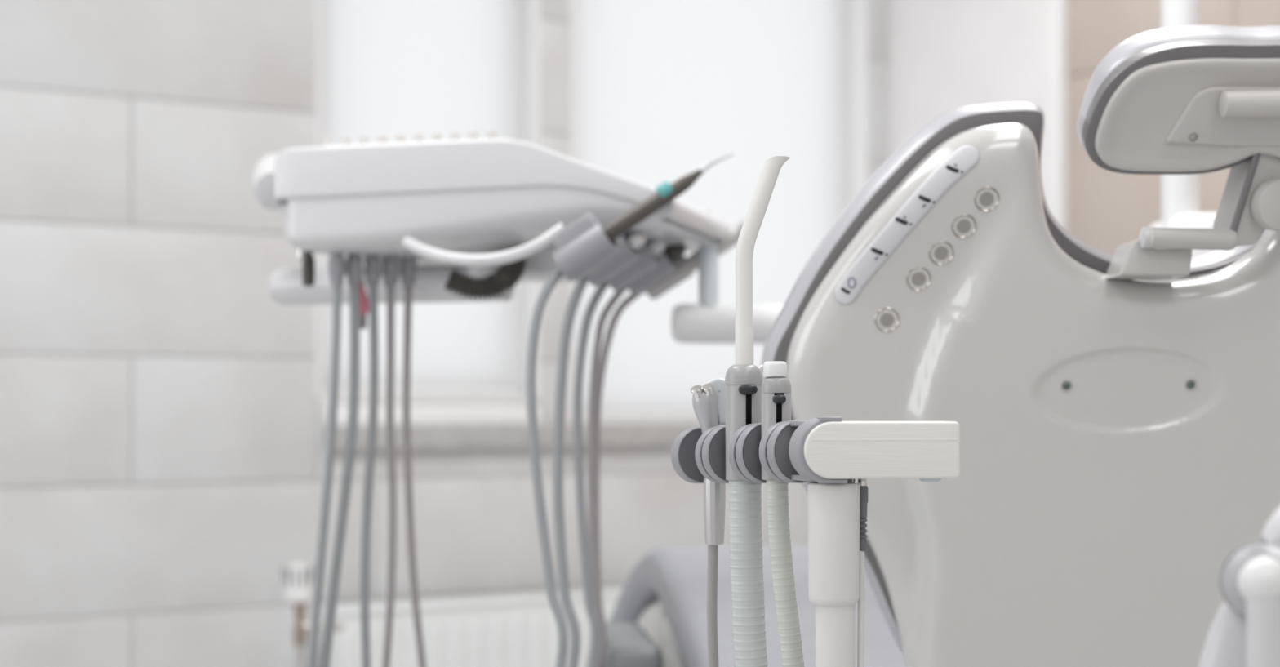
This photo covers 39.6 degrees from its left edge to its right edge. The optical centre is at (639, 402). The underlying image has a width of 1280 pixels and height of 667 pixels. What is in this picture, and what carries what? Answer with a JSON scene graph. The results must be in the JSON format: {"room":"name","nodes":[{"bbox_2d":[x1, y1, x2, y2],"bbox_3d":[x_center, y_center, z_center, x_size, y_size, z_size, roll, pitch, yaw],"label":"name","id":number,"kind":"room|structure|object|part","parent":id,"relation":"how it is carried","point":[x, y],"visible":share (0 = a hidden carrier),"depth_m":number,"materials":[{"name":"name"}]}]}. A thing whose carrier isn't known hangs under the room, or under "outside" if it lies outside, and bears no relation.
{"room":"dental clinic","nodes":[
{"label":"dental clinic","id":0,"kind":"room"},
{"bbox_2d":[0,0,888,666],"bbox_3d":[-1.403,-0.425,4.118,4.871,2.750,0.221,0,0,-31],"label":"wall","id":1,"kind":"structure","parent":0,"point":[162,425],"depth_m":4.19,"materials":[{"name":"tile"}]},
{"bbox_2d":[315,0,539,399],"bbox_3d":[-0.566,-0.757,4.572,0.616,1.492,0.150,0,0,-31],"label":"window","id":2,"kind":"structure","parent":1,"relation":"in","point":[390,68],"depth_m":4.60,"materials":[{"name":"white glass"}]},
{"bbox_3d":[-0.589,-0.757,4.611,0.610,1.486,0.060,0,0,-31],"label":"frame","id":3,"kind":"part","parent":2,"relation":"part of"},
{"bbox_2d":[324,406,541,425],"bbox_3d":[-0.516,0.032,4.505,0.590,0.046,0.016,0,0,-31],"label":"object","id":4,"kind":"structure","parent":1,"relation":"attached to","point":[419,415],"depth_m":4.51,"materials":[{"name":"white"}]},
{"bbox_2d":[320,587,622,666],"bbox_3d":[-0.359,0.721,4.501,0.912,0.458,0.107,0,0,-31],"label":"radiator","id":5,"kind":"object","parent":1,"relation":"attached to","point":[517,629],"visible":0.5,"depth_m":4.41,"materials":[{"name":"white metal"}]},
{"bbox_2d":[283,563,344,666],"bbox_3d":[-0.739,0.655,4.006,0.067,0.591,0.140,0,0,45],"label":"radiator valve","id":6,"kind":"object","parent":5,"relation":"attached to","point":[298,578],"visible":0.94,"depth_m":3.97,"materials":[{"name":"white plastic"}]},
{"bbox_2d":[320,587,622,615],"bbox_3d":[-0.360,0.499,4.502,0.912,0.014,0.104,0,0,-31],"label":"grille","id":7,"kind":"object","parent":5,"relation":"attached to","point":[531,602],"depth_m":4.43,"materials":[{"name":"white metal"}]},
{"bbox_2d":[324,422,725,451],"bbox_3d":[-0.064,0.086,4.766,1.633,0.062,0.034,0,0,-31],"label":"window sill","id":8,"kind":"structure","parent":1,"relation":"attached to","point":[423,437],"depth_m":4.57,"materials":[{"name":"grey stone"}]},
{"bbox_2d":[568,0,867,422],"bbox_3d":[0.203,-0.726,5.026,0.988,1.554,0.150,0,0,-31],"label":"window","id":9,"kind":"structure","parent":1,"relation":"in","point":[661,91],"depth_m":5.03,"materials":[{"name":"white glass"}]},
{"bbox_3d":[0.180,-0.726,5.065,0.982,1.548,0.060,0,0,-31],"label":"frame","id":10,"kind":"part","parent":9,"relation":"part of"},
{"bbox_2d":[888,0,1279,255],"bbox_3d":[2.349,-0.425,2.721,0.228,2.750,6.000,0,0,-31],"label":"wall","id":11,"kind":"structure","parent":0,"point":[944,55],"depth_m":4.67,"materials":[{"name":"paint"}]},
{"bbox_2d":[1198,505,1279,666],"bbox_3d":[0.382,0.151,1.037,0.132,0.227,0.083,0,0,-27],"label":"jointed arm","id":12,"kind":"object","parent":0,"point":[1244,631],"visible":1,"depth_m":1.01},
{"bbox_3d":[0.071,1.000,1.668,7.632,0.100,7.871,0,0,0],"label":"floor","id":13,"kind":"structure","parent":0,"visible":0},
{"bbox_2d":[671,417,959,666],"bbox_3d":[0.144,0.480,1.415,0.234,0.939,0.307,0,0,0],"label":"holder","id":14,"kind":"object","parent":13,"relation":"on","point":[839,456],"visible":0.97,"depth_m":1.36,"materials":[{"name":"grey plastic"}]},
{"bbox_2d":[690,364,763,666],"bbox_3d":[0.102,0.374,1.580,0.049,0.816,0.160,0,0,33],"label":"syringe","id":15,"kind":"object","parent":14,"relation":"in","point":[708,404],"visible":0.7,"depth_m":1.53,"materials":[{"name":"grey plastic"}]},
{"bbox_3d":[0.068,-0.001,1.539,0.026,0.040,0.018,0,0,0],"label":"head plate","id":16,"kind":"part","parent":15,"relation":"part of","materials":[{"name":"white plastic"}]},
{"bbox_2d":[724,155,790,666],"bbox_3d":[0.119,0.228,1.521,0.050,0.865,0.144,0,0,27],"label":"suction handpiece","id":17,"kind":"object","parent":14,"relation":"in","point":[744,379],"visible":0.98,"depth_m":1.47,"materials":[{"name":"grey plastic"}]},
{"bbox_3d":[0.089,-0.011,1.462,0.016,0.009,0.006,0,0,0],"label":"slider knob","id":18,"kind":"part","parent":17,"relation":"part of","materials":[{"name":"grey plastic"}]},
{"bbox_2d":[760,360,804,666],"bbox_3d":[0.149,0.302,1.470,0.041,0.672,0.142,0,0,35],"label":"saliva ejector handpiece","id":19,"kind":"object","parent":14,"relation":"in","point":[775,398],"visible":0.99,"depth_m":1.42,"materials":[{"name":"grey plastic"}]},
{"bbox_3d":[0.111,-0.003,1.415,0.011,0.008,0.006,0,0,0],"label":"slider knob","id":20,"kind":"part","parent":19,"relation":"part of","materials":[{"name":"grey plastic"}]},
{"bbox_2d":[603,24,1279,666],"bbox_3d":[0.325,0.294,2.467,0.795,1.311,1.781,0,0,-19],"label":"dental chair","id":21,"kind":"object","parent":13,"relation":"on","point":[1117,415],"visible":0.92,"depth_m":1.76,"materials":[{"name":"grey plastic"}]},
{"bbox_3d":[-0.019,0.428,2.650,0.080,0.170,0.300,0,0,-6],"label":"motor","id":22,"kind":"part","parent":21,"relation":"part of","materials":[{"name":"grey plastic"}]},
{"bbox_3d":[0.538,0.120,1.841,0.810,0.831,0.160,0,0,0],"label":"backrest","id":23,"kind":"part","parent":21,"relation":"part of","materials":[{"name":"grey plastic"}]},
{"bbox_3d":[0.565,-0.270,1.670,0.137,0.055,0.036,0,0,0],"label":"mounting plate","id":24,"kind":"part","parent":21,"relation":"part of","materials":[{"name":"white plastic"}]},
{"bbox_3d":[0.598,-0.213,1.716,0.076,0.128,0.064,0,0,0],"label":"headrest arm","id":25,"kind":"part","parent":21,"relation":"part of"},
{"bbox_3d":[0.605,-0.189,1.693,0.049,0.052,0.035,0,0,-9],"label":"locking knob","id":26,"kind":"part","parent":21,"relation":"part of","materials":[{"name":"white plastic"}]},
{"bbox_2d":[1150,0,1216,255],"bbox_3d":[0.830,-0.075,2.580,0.280,2.170,0.340,0,0,0],"label":"lamp post","id":27,"kind":"object","parent":13,"relation":"on","point":[1180,193],"visible":0.13,"depth_m":2.53,"materials":[{"name":"white plastic"}]},
{"bbox_2d":[268,210,783,344],"bbox_3d":[0.107,-0.176,2.524,1.302,0.193,0.244,0,0,0],"label":"support arm","id":28,"kind":"object","parent":27,"relation":"attached to","point":[708,321],"visible":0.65,"depth_m":2.49,"materials":[{"name":"white plastic"}]},
{"bbox_3d":[-0.363,-0.171,2.563,0.374,0.055,0.054,0,0,20],"label":"arm","id":29,"kind":"part","parent":28,"relation":"part of","materials":[{"name":"white plastic"}]},
{"bbox_2d":[252,129,734,328],"bbox_3d":[-0.248,-0.235,2.462,0.692,0.265,0.464,0,0,15],"label":"dental instrument tray","id":30,"kind":"object","parent":28,"relation":"attached to","point":[531,211],"visible":0.9,"depth_m":2.31,"materials":[{"name":"white plastic"}]},
{"bbox_3d":[-0.520,-0.315,2.520,0.058,0.105,0.224,0,0,-11],"label":"handle","id":31,"kind":"part","parent":30,"relation":"part of","materials":[{"name":"white plastic"}]},
{"bbox_2d":[360,278,367,328],"bbox_3d":[-0.387,-0.138,2.470,0.017,0.070,0.017,0,0,0],"label":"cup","id":32,"kind":"object","parent":30,"relation":"on","point":[363,297],"depth_m":2.45,"materials":[{"name":"plastic"}]},
{"bbox_2d":[319,231,645,666],"bbox_3d":[-0.221,0.252,2.343,0.471,0.949,0.037,0,0,17],"label":"turbine handpiece","id":33,"kind":"object","parent":30,"relation":"hanging from","point":[353,262],"visible":0.87,"depth_m":2.30,"materials":[{"name":"grey plastic"}]},
{"bbox_3d":[-0.032,-0.193,2.293,0.081,0.058,0.021,0,0,13],"label":"handle","id":34,"kind":"part","parent":33,"relation":"part of","materials":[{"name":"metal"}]},
{"bbox_3d":[-0.204,-0.197,2.236,0.239,0.053,0.045,0,0,26],"label":"guard rail","id":35,"kind":"part","parent":30,"relation":"part of","materials":[{"name":"white plastic"}]},
{"bbox_2d":[360,238,665,666],"bbox_3d":[-0.174,0.262,2.406,0.419,0.968,0.030,0,0,5],"label":"micromotor handpiece","id":36,"kind":"object","parent":30,"relation":"hanging from","point":[372,264],"visible":0.91,"depth_m":2.41,"materials":[{"name":"grey plastic"}]},
{"bbox_3d":[-0.006,-0.193,2.390,0.081,0.058,0.021,0,0,13],"label":"handle","id":37,"kind":"part","parent":36,"relation":"part of","materials":[{"name":"white plastic"}]},
{"bbox_2d":[306,153,733,666],"bbox_3d":[-0.184,0.198,2.261,0.606,1.016,0.094,0,0,20],"label":"scaler handpiece","id":38,"kind":"object","parent":30,"relation":"attached to","point":[666,193],"visible":0.95,"depth_m":2.20,"materials":[{"name":"grey plastic"}]},
{"bbox_3d":[-0.008,-0.228,2.202,0.179,0.128,0.027,0,0,0],"label":"handle","id":39,"kind":"part","parent":38,"relation":"part of","materials":[{"name":"grey metal"}]},
{"bbox_2d":[382,244,686,666],"bbox_3d":[-0.151,0.271,2.469,0.431,0.990,0.044,0,0,-6],"label":"syringe handpiece","id":40,"kind":"object","parent":30,"relation":"hanging from","point":[390,264],"visible":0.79,"depth_m":2.44,"materials":[{"name":"grey plastic"}]},
{"bbox_3d":[0.023,-0.194,2.487,0.086,0.060,0.022,0,0,17],"label":"handle","id":41,"kind":"part","parent":40,"relation":"part of","materials":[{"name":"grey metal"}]},
{"bbox_2d":[400,221,743,666],"bbox_3d":[-0.088,0.264,2.531,0.500,1.043,0.120,0,0,-6],"label":"camera handpiece","id":42,"kind":"object","parent":30,"relation":"hanging from","point":[688,265],"visible":0.81,"depth_m":2.46,"materials":[{"name":"grey plastic"}]},
{"bbox_3d":[0.086,-0.205,2.523,0.164,0.106,0.025,0,0,16],"label":"handle","id":43,"kind":"part","parent":42,"relation":"part of","materials":[{"name":"grey plastic"}]},
{"bbox_3d":[0.096,-0.197,2.500,0.031,0.124,0.031,0,0,0],"label":"joint post","id":44,"kind":"part","parent":28,"relation":"part of","materials":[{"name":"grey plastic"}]},
{"bbox_3d":[0.400,-0.110,2.529,0.714,0.060,0.056,0,0,-5],"label":"arm","id":45,"kind":"part","parent":28,"relation":"part of","materials":[{"name":"white plastic"}]}
]}

